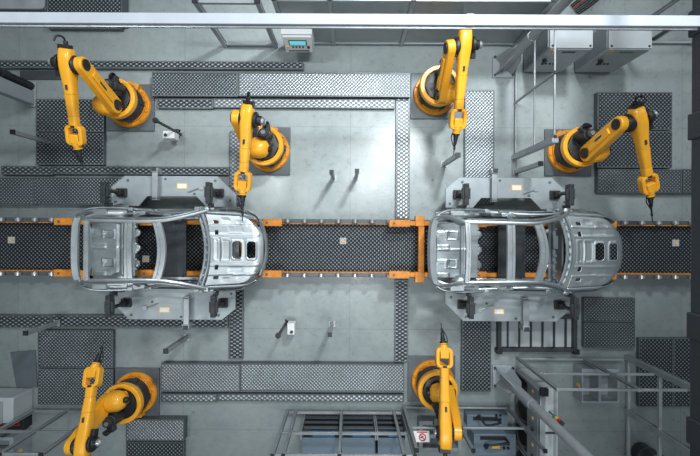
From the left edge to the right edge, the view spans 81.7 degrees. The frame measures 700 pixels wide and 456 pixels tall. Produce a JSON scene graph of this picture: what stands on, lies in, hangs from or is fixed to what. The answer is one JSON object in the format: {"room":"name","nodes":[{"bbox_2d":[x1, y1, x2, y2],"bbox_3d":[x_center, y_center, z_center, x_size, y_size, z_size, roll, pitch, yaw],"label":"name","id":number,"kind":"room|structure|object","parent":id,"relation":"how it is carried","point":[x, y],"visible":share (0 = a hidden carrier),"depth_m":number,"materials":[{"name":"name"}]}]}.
{"room":"factory floor","nodes":[
{"label":"factory floor","id":0,"kind":"room"},
{"bbox_2d":[0,0,691,455],"bbox_3d":[0.000,0.000,10.600,26.000,0.200,20.000,0,90,0],"label":"floor","id":1,"kind":"structure","parent":0,"point":[343,141],"depth_m":10.50,"materials":[{"name":"concrete"}]},
{"bbox_2d":[0,427,30,451],"bbox_3d":[-8.991,5.644,10.225,1.470,0.550,1.000,0,90,0],"label":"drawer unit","id":2,"kind":"object","parent":1,"relation":"on","point":[6,439],"visible":0.63,"depth_m":10.18,"materials":[{"name":"grey metal"}]},
{"bbox_2d":[0,388,32,428],"bbox_3d":[-9.021,4.619,10.015,1.600,0.970,0.950,0,90,0],"label":"base cabinet","id":3,"kind":"object","parent":1,"relation":"on","point":[14,402],"visible":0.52,"depth_m":10.15,"materials":[{"name":"grey metal"}]},
{"bbox_2d":[0,177,33,204],"bbox_3d":[-8.990,-0.941,10.398,1.860,0.204,0.702,0,90,0],"label":"plate","id":4,"kind":"object","parent":1,"relation":"on","point":[13,190],"visible":0.73,"depth_m":10.30,"materials":[{"name":"metal"}]},
{"bbox_2d":[0,67,36,106],"bbox_3d":[-8.223,-3.454,9.750,0.234,1.500,0.640,0,90,0],"label":"machine","id":5,"kind":"object","parent":1,"relation":"on","point":[12,86],"visible":1,"depth_m":9.93,"materials":[{"name":"black plastic"}]},
{"bbox_2d":[0,0,46,11],"bbox_3d":[-8.835,-5.932,10.352,2.289,0.295,0.800,0,90,0],"label":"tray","id":6,"kind":"object","parent":1,"relation":"on","point":[5,5],"visible":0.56,"depth_m":10.21,"materials":[{"name":"metal"}]},
{"bbox_2d":[10,350,37,386],"bbox_3d":[-8.427,3.667,10.488,0.650,0.025,0.960,-5,90,0],"label":"metal plate","id":7,"kind":"object","parent":1,"relation":"on","point":[24,363],"visible":1,"depth_m":10.48,"materials":[{"name":"metal"}]},
{"bbox_2d":[0,314,51,327],"bbox_3d":[-8.846,2.401,10.448,2.338,0.104,0.322,0,90,0],"label":"plate","id":8,"kind":"object","parent":1,"relation":"on","point":[6,320],"visible":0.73,"depth_m":10.40,"materials":[{"name":"metal"}]},
{"bbox_2d":[1,166,55,175],"bbox_3d":[-8.294,-1.476,10.448,1.336,0.104,0.224,0,90,0],"label":"plate","id":9,"kind":"object","parent":1,"relation":"on","point":[5,170],"visible":1,"depth_m":10.40,"materials":[{"name":"metal"}]},
{"bbox_2d":[10,129,48,143],"bbox_3d":[-7.778,-2.214,9.910,0.160,1.180,0.160,0,90,0],"label":"post","id":10,"kind":"object","parent":1,"relation":"on","point":[12,131],"visible":1,"depth_m":9.77,"materials":[{"name":"metal"}]},
{"bbox_2d":[20,71,60,79],"bbox_3d":[-7.998,-3.954,10.485,1.064,0.030,0.228,0,90,0],"label":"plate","id":11,"kind":"object","parent":1,"relation":"on","point":[28,75],"visible":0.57,"depth_m":10.47,"materials":[{"name":"grey paint"}]},
{"bbox_2d":[0,408,81,455],"bbox_3d":[-7.274,4.702,9.438,1.832,2.124,0.092,0,90,0],"label":"fence","id":12,"kind":"object","parent":1,"relation":"on","point":[5,452],"visible":0.84,"depth_m":9.32,"materials":[{"name":"metal"}]},
{"bbox_2d":[36,99,105,132],"bbox_3d":[-7.190,-2.889,10.448,1.751,0.104,0.838,0,90,0],"label":"plate","id":13,"kind":"object","parent":1,"relation":"on","point":[51,114],"visible":0.64,"depth_m":10.40,"materials":[{"name":"metal"}]},
{"bbox_2d":[36,132,106,165],"bbox_3d":[-7.190,-2.035,10.448,1.750,0.104,0.826,0,90,0],"label":"plate","id":14,"kind":"object","parent":1,"relation":"on","point":[57,152],"visible":0.93,"depth_m":10.40,"materials":[{"name":"metal"}]},
{"bbox_2d":[38,329,114,367],"bbox_3d":[-7.049,3.107,10.448,1.931,0.104,0.966,0,90,0],"label":"plate","id":15,"kind":"object","parent":1,"relation":"on","point":[57,348],"visible":0.86,"depth_m":10.40,"materials":[{"name":"metal"}]},
{"bbox_2d":[38,368,114,404],"bbox_3d":[-7.049,4.077,10.448,1.931,0.104,0.927,0,90,0],"label":"plate","id":16,"kind":"object","parent":1,"relation":"on","point":[56,386],"visible":0.76,"depth_m":10.40,"materials":[{"name":"metal"}]},
{"bbox_2d":[48,28,123,31],"bbox_3d":[-6.785,-5.130,10.423,1.866,0.154,0.080,0,90,0],"label":"plate","id":17,"kind":"object","parent":1,"relation":"on","point":[51,29],"visible":0.66,"depth_m":10.39,"materials":[{"name":"metal"}]},
{"bbox_2d":[33,177,141,204],"bbox_3d":[-6.720,-0.941,10.398,2.661,0.204,0.698,0,90,0],"label":"plate","id":18,"kind":"object","parent":1,"relation":"on","point":[46,190],"visible":0.64,"depth_m":10.30,"materials":[{"name":"metal"}]},
{"bbox_2d":[47,0,128,28],"bbox_3d":[-6.687,-5.604,10.348,1.894,0.304,0.872,0,90,0],"label":"plate","id":19,"kind":"object","parent":1,"relation":"on","point":[121,6],"visible":0.34,"depth_m":10.20,"materials":[{"name":"metal"}]},
{"bbox_2d":[47,34,154,168],"bbox_3d":[-5.679,-2.623,9.299,1.245,2.403,2.563,0,90,0],"label":"robot","id":20,"kind":"object","parent":1,"relation":"on","point":[126,106],"visible":1,"depth_m":9.14,"materials":[{"name":"metal"}]},
{"bbox_2d":[63,342,159,455],"bbox_3d":[-5.496,3.791,9.292,1.147,2.416,2.381,0,90,0],"label":"robot","id":21,"kind":"object","parent":1,"relation":"on","point":[135,393],"visible":1,"depth_m":9.35,"materials":[{"name":"metal"}]},
{"bbox_2d":[51,314,228,327],"bbox_3d":[-5.399,2.401,10.448,4.534,0.104,0.310,0,90,0],"label":"plate","id":22,"kind":"object","parent":1,"relation":"on","point":[66,320],"visible":0.77,"depth_m":10.40,"materials":[{"name":"metal"}]},
{"bbox_2d":[23,320,59,335],"bbox_3d":[-7.519,2.437,9.910,0.160,1.080,0.160,0,90,0],"label":"post","id":23,"kind":"object","parent":22,"relation":"on","point":[55,322],"visible":1,"depth_m":9.81,"materials":[{"name":"metal"}]},
{"bbox_2d":[53,166,228,174],"bbox_3d":[-5.361,-1.476,10.448,4.508,0.104,0.208,0,90,0],"label":"plate","id":24,"kind":"object","parent":1,"relation":"on","point":[58,170],"visible":1,"depth_m":10.40,"materials":[{"name":"metal"}]},
{"bbox_2d":[0,60,303,70],"bbox_3d":[-5.664,-4.184,10.438,8.920,0.124,0.197,0,90,0],"label":"plate","id":25,"kind":"object","parent":1,"relation":"on","point":[6,64],"visible":1,"depth_m":10.38,"materials":[{"name":"metal"}]},
{"bbox_2d":[126,440,185,455],"bbox_3d":[-5.007,5.848,10.448,1.493,0.104,0.724,0,90,0],"label":"plate","id":26,"kind":"object","parent":1,"relation":"on","point":[133,448],"visible":0.8,"depth_m":10.40,"materials":[{"name":"metal"}]},
{"bbox_2d":[126,415,187,440],"bbox_3d":[-4.950,5.127,10.388,1.475,0.224,0.551,0,90,0],"label":"plate","id":27,"kind":"object","parent":1,"relation":"on","point":[161,427],"visible":0.83,"depth_m":10.28,"materials":[{"name":"metal"}]},
{"bbox_2d":[152,117,181,140],"bbox_3d":[-4.489,-2.374,9.800,0.345,1.400,0.284,0,90,0],"label":"box","id":28,"kind":"object","parent":1,"relation":"on","point":[173,135],"visible":1,"depth_m":10.08,"materials":[{"name":"white plastic"}]},
{"bbox_2d":[100,167,235,206],"bbox_3d":[-4.245,-0.967,9.710,3.000,1.580,0.950,0,90,0],"label":"table","id":29,"kind":"object","parent":1,"relation":"on","point":[211,191],"visible":0.98,"depth_m":9.75,"materials":[{"name":"metal"}]},
{"bbox_2d":[104,288,235,329],"bbox_3d":[-4.260,1.923,9.710,3.000,1.580,0.950,0,90,0],"label":"table","id":30,"kind":"object","parent":1,"relation":"on","point":[186,305],"visible":1,"depth_m":9.75,"materials":[{"name":"metal"}]},
{"bbox_2d":[163,334,189,353],"bbox_3d":[-4.226,2.826,9.885,0.160,1.230,0.160,0,90,0],"label":"post","id":31,"kind":"object","parent":1,"relation":"on","point":[185,337],"visible":1,"depth_m":9.80,"materials":[{"name":"metal"}]},
{"bbox_2d":[157,98,213,109],"bbox_3d":[-4.237,-3.197,10.448,1.439,0.104,0.249,0,90,0],"label":"plate","id":32,"kind":"object","parent":1,"relation":"on","point":[162,103],"visible":1,"depth_m":10.40,"materials":[{"name":"metal"}]},
{"bbox_2d":[161,392,217,401],"bbox_3d":[-4.134,4.359,10.448,1.439,0.104,0.211,0,90,0],"label":"plate","id":33,"kind":"object","parent":1,"relation":"on","point":[165,396],"visible":0.99,"depth_m":10.40,"materials":[{"name":"metal"}]},
{"bbox_2d":[152,72,239,98],"bbox_3d":[-3.942,-3.656,10.398,2.190,0.204,0.612,0,90,0],"label":"plate","id":34,"kind":"object","parent":1,"relation":"on","point":[168,85],"visible":0.9,"depth_m":10.30,"materials":[{"name":"metal"}]},
{"bbox_2d":[161,361,241,391],"bbox_3d":[-3.802,3.808,10.398,2.013,0.204,0.714,0,90,0],"label":"plate","id":35,"kind":"object","parent":1,"relation":"on","point":[176,376],"visible":0.86,"depth_m":10.30,"materials":[{"name":"metal"}]},
{"bbox_2d":[192,0,277,47],"bbox_3d":[-2.567,-4.718,9.438,1.418,2.124,0.122,0,90,0],"label":"fence","id":36,"kind":"object","parent":1,"relation":"on","point":[198,4],"visible":0.9,"depth_m":8.76,"materials":[{"name":"metal"}]},
{"bbox_2d":[229,283,243,358],"bbox_3d":[-2.939,2.359,10.468,0.372,0.064,2.034,0,90,0],"label":"plate","id":37,"kind":"object","parent":1,"relation":"on","point":[236,317],"visible":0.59,"depth_m":10.44,"materials":[{"name":"metal"}]},
{"bbox_2d":[229,131,244,204],"bbox_3d":[-2.919,-1.547,10.468,0.384,0.064,1.906,0,90,0],"label":"plate","id":38,"kind":"object","parent":1,"relation":"on","point":[234,145],"visible":0.41,"depth_m":10.44,"materials":[{"name":"metal"}]},
{"bbox_2d":[230,92,289,220],"bbox_3d":[-2.119,-1.460,9.313,1.142,2.375,2.616,0,90,0],"label":"robot","id":39,"kind":"object","parent":1,"relation":"on","point":[264,149],"visible":1,"depth_m":9.28,"materials":[{"name":"metal"}]},
{"bbox_2d":[275,319,295,338],"bbox_3d":[-1.534,2.497,9.800,0.302,1.400,0.324,0,90,0],"label":"box","id":40,"kind":"object","parent":1,"relation":"on","point":[291,325],"visible":1,"depth_m":10.08,"materials":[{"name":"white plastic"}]},
{"bbox_2d":[281,29,313,51],"bbox_3d":[-1.237,-4.508,9.890,0.720,1.220,0.386,0,90,0],"label":"control console","id":41,"kind":"object","parent":1,"relation":"on","point":[295,40],"visible":0.87,"depth_m":9.50,"materials":[{"name":"white plastic"}]},
{"bbox_2d":[213,98,394,109],"bbox_3d":[-1.175,-3.197,10.448,4.662,0.104,0.232,0,90,0],"label":"plate","id":42,"kind":"object","parent":1,"relation":"on","point":[218,103],"visible":1,"depth_m":10.40,"materials":[{"name":"metal"}]},
{"bbox_2d":[217,392,403,401],"bbox_3d":[-1.008,4.359,10.448,4.790,0.104,0.193,0,90,0],"label":"plate","id":43,"kind":"object","parent":1,"relation":"on","point":[221,396],"visible":0.99,"depth_m":10.40,"materials":[{"name":"metal"}]},
{"bbox_2d":[300,414,339,452],"bbox_3d":[-0.710,5.316,10.070,0.946,0.860,0.980,0,90,0],"label":"storage rack","id":44,"kind":"object","parent":1,"relation":"on","point":[310,443],"visible":0.66,"depth_m":9.71,"materials":[{"name":"grey metal"}]},
{"bbox_2d":[304,429,337,430],"bbox_3d":[-0.708,4.950,9.920,0.846,0.040,0.152,0,90,0],"label":"shelf","id":45,"kind":"object","parent":44,"relation":"attached to","point":[304,429],"depth_m":9.90,"materials":[{"name":"grey metal"}]},
{"bbox_2d":[305,424,338,428],"bbox_3d":[-0.708,4.945,10.140,0.846,0.040,0.163,0,90,0],"label":"shelf","id":46,"kind":"object","parent":44,"relation":"attached to","point":[305,424],"depth_m":10.12,"materials":[{"name":"grey metal"}]},
{"bbox_2d":[306,419,338,420],"bbox_3d":[-0.708,4.939,10.360,0.846,0.040,0.174,0,90,0],"label":"shelf","id":47,"kind":"object","parent":44,"relation":"attached to","point":[306,419],"depth_m":10.34,"materials":[{"name":"grey metal"}]},
{"bbox_2d":[240,361,403,391],"bbox_3d":[-0.706,3.808,10.398,4.162,0.204,0.703,0,90,0],"label":"plate","id":48,"kind":"object","parent":1,"relation":"on","point":[298,376],"visible":1,"depth_m":10.30,"materials":[{"name":"metal"}]},
{"bbox_2d":[238,72,409,98],"bbox_3d":[-0.655,-3.650,10.398,4.365,0.204,0.613,0,90,0],"label":"plate","id":49,"kind":"object","parent":1,"relation":"on","point":[261,85],"visible":1,"depth_m":10.30,"materials":[{"name":"metal"}]},
{"bbox_2d":[328,320,334,336],"bbox_3d":[-0.467,2.476,9.935,0.160,1.130,0.160,0,90,0],"label":"post","id":50,"kind":"object","parent":1,"relation":"on","point":[331,322],"visible":1,"depth_m":9.99,"materials":[{"name":"metal"}]},
{"bbox_2d":[329,170,336,180],"bbox_3d":[-0.428,-1.296,9.935,0.160,1.130,0.160,0,90,0],"label":"post","id":51,"kind":"object","parent":1,"relation":"on","point":[333,177],"visible":1,"depth_m":10.01,"materials":[{"name":"metal"}]},
{"bbox_2d":[270,409,416,455],"bbox_3d":[-0.130,4.739,9.438,3.032,2.124,0.097,0,90,0],"label":"fence","id":52,"kind":"object","parent":1,"relation":"on","point":[341,412],"visible":0.97,"depth_m":9.32,"materials":[{"name":"metal"}]},
{"bbox_2d":[0,217,690,278],"bbox_3d":[-0.003,0.500,10.201,24.000,0.598,1.430,0,90,0],"label":"conveyor","id":53,"kind":"object","parent":1,"relation":"on","point":[372,248],"visible":0.37,"depth_m":10.20,"materials":[{"name":"metal"}]},
{"bbox_2d":[54,218,282,278],"bbox_3d":[-4.378,0.477,9.800,5.470,0.200,1.600,0,90,0],"label":"carrier skid","id":54,"kind":"object","parent":53,"relation":"on","point":[57,221],"visible":0.42,"depth_m":9.72,"materials":[{"name":"metal"}]},
{"bbox_2d":[70,203,268,292],"bbox_3d":[-4.115,0.463,9.089,4.401,1.222,2.171,0,90,0],"label":"car","id":55,"kind":"object","parent":54,"relation":"on","point":[103,241],"visible":1,"depth_m":9.05,"materials":[{"name":"metal"}]},
{"bbox_2d":[205,214,263,285],"bbox_3d":[-2.578,0.487,9.045,1.291,0.188,1.600,0,90,0],"label":"hood","id":56,"kind":"object","parent":55,"relation":"attached to","point":[231,228],"depth_m":9.00,"materials":[{"name":"metal"}]},
{"bbox_2d":[388,216,616,282],"bbox_3d":[3.672,0.519,9.800,5.470,0.200,1.600,0,90,0],"label":"carrier skid","id":57,"kind":"object","parent":53,"relation":"on","point":[419,221],"visible":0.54,"depth_m":9.72,"materials":[{"name":"metal"}]},
{"bbox_2d":[427,205,621,294],"bbox_3d":[3.935,0.536,9.089,4.401,1.222,2.171,0,90,0],"label":"car","id":58,"kind":"object","parent":57,"relation":"on","point":[453,248],"visible":1,"depth_m":9.04,"materials":[{"name":"metal"}]},
{"bbox_2d":[567,216,621,287],"bbox_3d":[5.472,0.528,9.045,1.291,0.188,1.600,0,90,0],"label":"hood","id":59,"kind":"object","parent":58,"relation":"attached to","point":[581,251],"depth_m":8.99,"materials":[{"name":"metal"}]},
{"bbox_2d":[353,169,358,179],"bbox_3d":[0.161,-1.322,9.935,0.160,1.130,0.160,0,90,0],"label":"post","id":60,"kind":"object","parent":1,"relation":"on","point":[356,175],"visible":1,"depth_m":10.03,"materials":[{"name":"metal"}]},
{"bbox_2d":[342,414,375,452],"bbox_3d":[0.200,5.321,10.070,0.850,0.860,0.980,0,90,0],"label":"storage rack","id":61,"kind":"object","parent":1,"relation":"on","point":[350,443],"visible":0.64,"depth_m":9.72,"materials":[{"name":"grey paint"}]},
{"bbox_2d":[343,424,372,425],"bbox_3d":[0.202,4.950,10.140,0.750,0.040,0.163,0,90,0],"label":"shelf","id":62,"kind":"object","parent":61,"relation":"attached to","point":[343,424],"depth_m":10.12,"materials":[{"name":"grey metal"}]},
{"bbox_2d":[343,419,372,421],"bbox_3d":[0.202,4.944,10.360,0.750,0.040,0.174,0,90,0],"label":"shelf","id":63,"kind":"object","parent":61,"relation":"attached to","point":[367,420],"depth_m":10.34,"materials":[{"name":"grey metal"}]},
{"bbox_2d":[343,429,373,431],"bbox_3d":[0.202,4.955,9.920,0.750,0.040,0.152,0,90,0],"label":"shelf","id":64,"kind":"object","parent":61,"relation":"attached to","point":[371,430],"depth_m":9.90,"materials":[{"name":"grey metal"}]},
{"bbox_2d":[375,414,406,453],"bbox_3d":[0.990,5.325,10.070,0.707,0.860,0.980,0,90,0],"label":"storage rack","id":65,"kind":"object","parent":1,"relation":"on","point":[384,443],"visible":0.63,"depth_m":9.74,"materials":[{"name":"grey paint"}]},
{"bbox_2d":[377,419,400,421],"bbox_3d":[0.992,4.948,10.360,0.607,0.040,0.174,0,90,0],"label":"shelf","id":66,"kind":"object","parent":65,"relation":"attached to","point":[378,420],"depth_m":10.34,"materials":[{"name":"grey metal"}]},
{"bbox_2d":[377,423,401,426],"bbox_3d":[0.992,4.954,10.140,0.607,0.040,0.163,0,90,0],"label":"shelf","id":67,"kind":"object","parent":65,"relation":"attached to","point":[378,424],"depth_m":10.12,"materials":[{"name":"grey metal"}]},
{"bbox_2d":[378,429,402,431],"bbox_3d":[0.992,4.959,9.920,0.607,0.040,0.152,0,90,0],"label":"shelf","id":68,"kind":"object","parent":65,"relation":"attached to","point":[379,430],"depth_m":9.90,"materials":[{"name":"grey metal"}]},
{"bbox_2d":[394,280,407,361],"bbox_3d":[1.328,2.397,10.468,0.346,0.064,2.112,0,90,0],"label":"plate","id":69,"kind":"object","parent":1,"relation":"on","point":[401,286],"visible":1,"depth_m":10.44,"materials":[{"name":"metal"}]},
{"bbox_2d":[395,98,409,218],"bbox_3d":[1.360,-1.792,10.468,0.364,0.064,3.117,0,90,0],"label":"plate","id":70,"kind":"object","parent":1,"relation":"on","point":[402,146],"visible":1,"depth_m":10.44,"materials":[{"name":"metal"}]},
{"bbox_2d":[271,0,556,46],"bbox_3d":[1.322,-4.748,9.438,5.909,2.124,0.102,0,90,0],"label":"fence","id":71,"kind":"object","parent":1,"relation":"on","point":[400,37],"visible":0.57,"depth_m":8.89,"materials":[{"name":"metal"}]},
{"bbox_2d":[408,323,462,455],"bbox_3d":[2.105,3.466,9.302,1.219,2.396,2.599,0,90,0],"label":"robot","id":72,"kind":"object","parent":1,"relation":"on","point":[431,379],"visible":1,"depth_m":9.11,"materials":[{"name":"metal"}]},
{"bbox_2d":[417,416,461,451],"bbox_3d":[2.279,5.251,10.350,1.087,0.300,0.775,0,90,0],"label":"machine base","id":73,"kind":"object","parent":1,"relation":"on","point":[432,446],"visible":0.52,"depth_m":10.23,"materials":[{"name":"metal"}]},
{"bbox_2d":[423,425,455,443],"bbox_3d":[2.279,5.251,10.450,0.887,0.100,0.575,0,90,0],"label":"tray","id":74,"kind":"object","parent":73,"relation":"on","point":[432,440],"depth_m":10.40,"materials":[{"name":"metal"}]},
{"bbox_2d":[411,30,482,154],"bbox_3d":[2.230,-2.986,9.303,1.322,2.393,2.644,0,90,0],"label":"robot","id":75,"kind":"object","parent":1,"relation":"on","point":[438,92],"visible":0.91,"depth_m":9.08,"materials":[{"name":"metal"}]},
{"bbox_2d":[441,152,460,167],"bbox_3d":[2.437,-1.646,9.810,0.160,1.380,0.160,0,90,0],"label":"post","id":76,"kind":"object","parent":1,"relation":"on","point":[456,155],"visible":1,"depth_m":9.71,"materials":[{"name":"metal"}]},
{"bbox_2d":[402,404,547,452],"bbox_3d":[2.716,4.614,9.438,2.739,2.124,0.082,0,90,0],"label":"fence","id":77,"kind":"object","parent":1,"relation":"on","point":[523,427],"visible":0.73,"depth_m":9.33,"materials":[{"name":"metal"}]},
{"bbox_2d":[413,431,429,441],"bbox_3d":[1.626,4.742,9.269,0.360,0.202,0.221,0,90,0],"label":"warning sign","id":78,"kind":"object","parent":77,"relation":"attached to","point":[420,436],"visible":0.99,"depth_m":9.21,"materials":[{"name":"white plastic"}]},
{"bbox_2d":[460,319,490,391],"bbox_3d":[3.242,3.204,10.438,0.754,0.124,1.995,0,90,0],"label":"plate","id":79,"kind":"object","parent":1,"relation":"on","point":[475,357],"visible":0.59,"depth_m":10.38,"materials":[{"name":"metal"}]},
{"bbox_2d":[463,90,494,204],"bbox_3d":[3.325,-2.067,10.448,0.760,0.104,2.949,0,90,0],"label":"plate","id":80,"kind":"object","parent":1,"relation":"on","point":[479,105],"visible":0.74,"depth_m":10.40,"materials":[{"name":"metal"}]},
{"bbox_2d":[464,410,507,426],"bbox_3d":[3.463,4.827,10.236,1.034,0.529,0.364,0,90,0],"label":"control box","id":81,"kind":"object","parent":1,"relation":"on","point":[492,418],"visible":0.98,"depth_m":10.20,"materials":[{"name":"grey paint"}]},
{"bbox_2d":[467,425,515,455],"bbox_3d":[3.544,5.304,10.085,1.030,0.830,0.532,0,90,0],"label":"control box","id":82,"kind":"object","parent":1,"relation":"on","point":[486,442],"visible":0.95,"depth_m":9.90,"materials":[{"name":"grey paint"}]},
{"bbox_2d":[445,168,574,209],"bbox_3d":[3.805,-0.925,9.710,3.000,1.580,0.950,0,90,0],"label":"table","id":83,"kind":"object","parent":1,"relation":"on","point":[546,193],"visible":0.99,"depth_m":9.75,"materials":[{"name":"grey paint"}]},
{"bbox_2d":[445,289,579,331],"bbox_3d":[3.790,1.965,9.710,3.000,1.580,0.950,0,90,0],"label":"table","id":84,"kind":"object","parent":1,"relation":"on","point":[511,305],"visible":0.98,"depth_m":9.75,"materials":[{"name":"grey paint"}]},
{"bbox_2d":[513,161,543,174],"bbox_3d":[4.304,-1.452,9.810,0.160,1.380,0.160,0,90,0],"label":"post","id":85,"kind":"object","parent":1,"relation":"on","point":[539,163],"visible":1,"depth_m":9.68,"materials":[{"name":"metal"}]},
{"bbox_2d":[492,0,572,77],"bbox_3d":[3.962,-4.174,7.400,0.550,6.200,0.580,0,90,0],"label":"steel column","id":86,"kind":"structure","parent":1,"relation":"on","point":[504,65],"depth_m":9.73,"materials":[{"name":"grey metal"}]},
{"bbox_2d":[511,30,558,159],"bbox_3d":[4.258,-3.178,9.438,0.140,2.124,2.831,0,90,0],"label":"fence","id":87,"kind":"object","parent":1,"relation":"on","point":[552,140],"visible":0.78,"depth_m":9.33,"materials":[{"name":"metal"}]},
{"bbox_2d":[494,314,579,354],"bbox_3d":[4.796,2.724,10.400,2.106,0.200,0.986,0,90,0],"label":"grate","id":88,"kind":"object","parent":1,"relation":"on","point":[560,335],"visible":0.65,"depth_m":10.45,"materials":[{"name":"black metal"}]},
{"bbox_2d":[516,368,557,455],"bbox_3d":[4.400,4.898,9.745,0.589,1.510,2.650,0,90,0],"label":"cabinet","id":89,"kind":"object","parent":1,"relation":"on","point":[545,395],"visible":0.75,"depth_m":9.38,"materials":[{"name":"grey metal"}]},
{"bbox_2d":[548,411,564,425],"bbox_3d":[4.498,4.143,8.854,0.088,0.590,0.090,0,90,0],"label":"signal light","id":90,"kind":"object","parent":89,"relation":"on","point":[554,416],"visible":0.97,"depth_m":8.72,"materials":[{"name":"multicoloured plastic"}]},
{"bbox_2d":[492,365,592,455],"bbox_3d":[3.962,3.837,7.400,0.550,6.200,0.580,0,90,0],"label":"steel column","id":91,"kind":"structure","parent":1,"relation":"on","point":[504,377],"depth_m":8.86,"materials":[{"name":"grey metal"}]},
{"bbox_2d":[524,30,592,71],"bbox_3d":[4.957,-4.275,9.784,0.984,1.432,0.720,0,90,0],"label":"cabinet","id":92,"kind":"object","parent":1,"relation":"on","point":[571,45],"visible":0.91,"depth_m":9.32,"materials":[{"name":"grey metal"}]},
{"bbox_2d":[571,0,597,14],"bbox_3d":[6.141,-5.884,10.450,0.864,0.036,0.361,-36,90,0],"label":"cable bundle","id":93,"kind":"object","parent":1,"relation":"on","point":[576,0],"visible":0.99,"depth_m":10.44,"materials":[{"name":"black rubber"}]},
{"bbox_2d":[573,363,618,402],"bbox_3d":[6.229,3.932,10.290,0.937,0.420,0.841,0,90,0],"label":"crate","id":94,"kind":"object","parent":1,"relation":"on","point":[579,381],"visible":0.94,"depth_m":10.25,"materials":[{"name":"grey metal"}]},
{"bbox_2d":[544,95,659,221],"bbox_3d":[5.883,-1.315,9.296,1.611,2.407,2.872,-18,90,0],"label":"robot","id":95,"kind":"object","parent":1,"relation":"on","point":[577,149],"visible":0.97,"depth_m":9.14,"materials":[{"name":"metal"}]},
{"bbox_2d":[516,356,687,391],"bbox_3d":[5.652,3.370,9.450,2.725,2.100,0.075,0,90,0],"label":"fence","id":96,"kind":"object","parent":1,"relation":"on","point":[633,387],"visible":1,"depth_m":9.32,"materials":[{"name":"metal"}]},
{"bbox_2d":[518,0,691,44],"bbox_3d":[7.467,-4.786,9.438,6.262,2.124,0.092,0,90,0],"label":"fence","id":97,"kind":"object","parent":1,"relation":"on","point":[672,2],"visible":0.28,"depth_m":9.03,"materials":[{"name":"metal"}]},
{"bbox_2d":[581,321,634,347],"bbox_3d":[6.651,2.749,10.438,1.310,0.124,0.647,0,90,0],"label":"plate","id":98,"kind":"object","parent":1,"relation":"on","point":[593,334],"visible":0.97,"depth_m":10.38,"materials":[{"name":"metal"}]},
{"bbox_2d":[581,297,634,321],"bbox_3d":[6.651,2.102,10.438,1.310,0.124,0.608,0,90,0],"label":"plate","id":99,"kind":"object","parent":1,"relation":"on","point":[593,309],"visible":1,"depth_m":10.38,"materials":[{"name":"metal"}]},
{"bbox_2d":[575,30,651,71],"bbox_3d":[6.280,-4.269,9.784,0.984,1.432,0.720,0,90,0],"label":"cabinet","id":100,"kind":"object","parent":1,"relation":"on","point":[611,50],"visible":0.87,"depth_m":9.32,"materials":[{"name":"grey metal"}]},
{"bbox_2d":[596,59,603,64],"bbox_3d":[5.946,-3.960,9.640,0.090,0.200,0.100,0,90,0],"label":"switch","id":101,"kind":"object","parent":100,"relation":"attached to","point":[599,61],"depth_m":9.62,"materials":[{"name":"black plastic"}]},
{"bbox_2d":[594,92,671,130],"bbox_3d":[7.270,-2.987,10.418,1.907,0.164,0.960,0,90,0],"label":"plate","id":102,"kind":"object","parent":1,"relation":"on","point":[607,105],"visible":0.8,"depth_m":10.34,"materials":[{"name":"metal"}]},
{"bbox_2d":[594,130,671,168],"bbox_3d":[7.270,-2.011,10.418,1.907,0.164,0.948,0,90,0],"label":"plate","id":103,"kind":"object","parent":1,"relation":"on","point":[623,155],"visible":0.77,"depth_m":10.34,"materials":[{"name":"metal"}]},
{"bbox_2d":[594,169,681,193],"bbox_3d":[7.404,-1.200,10.418,2.148,0.164,0.602,0,90,0],"label":"plate","id":104,"kind":"object","parent":1,"relation":"on","point":[605,180],"visible":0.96,"depth_m":10.34,"materials":[{"name":"metal"}]},
{"bbox_2d":[631,442,663,455],"bbox_3d":[7.520,5.789,10.182,0.540,0.635,0.540,0,90,0],"label":"drum","id":105,"kind":"object","parent":1,"relation":"on","point":[639,448],"visible":0.87,"depth_m":10.24,"materials":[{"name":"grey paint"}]},
{"bbox_2d":[636,337,672,406],"bbox_3d":[7.858,3.711,10.448,0.882,0.104,1.767,0,90,0],"label":"plate","id":106,"kind":"object","parent":1,"relation":"on","point":[657,352],"visible":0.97,"depth_m":10.40,"materials":[{"name":"metal"}]},
{"bbox_2d":[624,354,689,455],"bbox_3d":[7.146,4.641,9.450,0.100,2.100,2.748,0,90,0],"label":"fence","id":107,"kind":"object","parent":1,"relation":"on","point":[629,359],"visible":0.74,"depth_m":9.37,"materials":[{"name":"metal"}]},
{"bbox_2d":[652,31,667,40],"bbox_3d":[8.346,-5.213,10.450,1.225,0.100,0.087,-33,90,0],"label":"pipe","id":108,"kind":"object","parent":1,"relation":"on","point":[662,32],"visible":0.3,"depth_m":10.41,"materials":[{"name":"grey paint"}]},
{"bbox_2d":[671,337,689,406],"bbox_3d":[8.776,3.711,10.448,0.946,0.104,1.767,0,90,0],"label":"plate","id":109,"kind":"object","parent":1,"relation":"on","point":[681,345],"visible":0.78,"depth_m":10.40,"materials":[{"name":"metal"}]},
{"bbox_2d":[682,169,690,192],"bbox_3d":[9.293,-1.200,10.418,1.586,0.164,0.604,0,90,0],"label":"plate","id":110,"kind":"object","parent":1,"relation":"on","point":[686,173],"visible":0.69,"depth_m":10.34,"materials":[{"name":"metal"}]},
{"bbox_2d":[686,0,699,455],"bbox_3d":[5.375,0.028,8.210,0.400,4.580,18.000,0,90,0],"label":"girder","id":111,"kind":"object","parent":1,"relation":"on","point":[693,317],"visible":0.98,"depth_m":6.11,"materials":[{"name":"metal"}]},
{"bbox_2d":[0,12,699,30],"bbox_3d":[-3.631,-3.104,6.037,17.705,0.086,0.197,0,90,0],"label":"overhead beam","id":112,"kind":"structure","parent":111,"relation":"attached to","point":[7,19],"depth_m":6.00,"materials":[{"name":"metal"}]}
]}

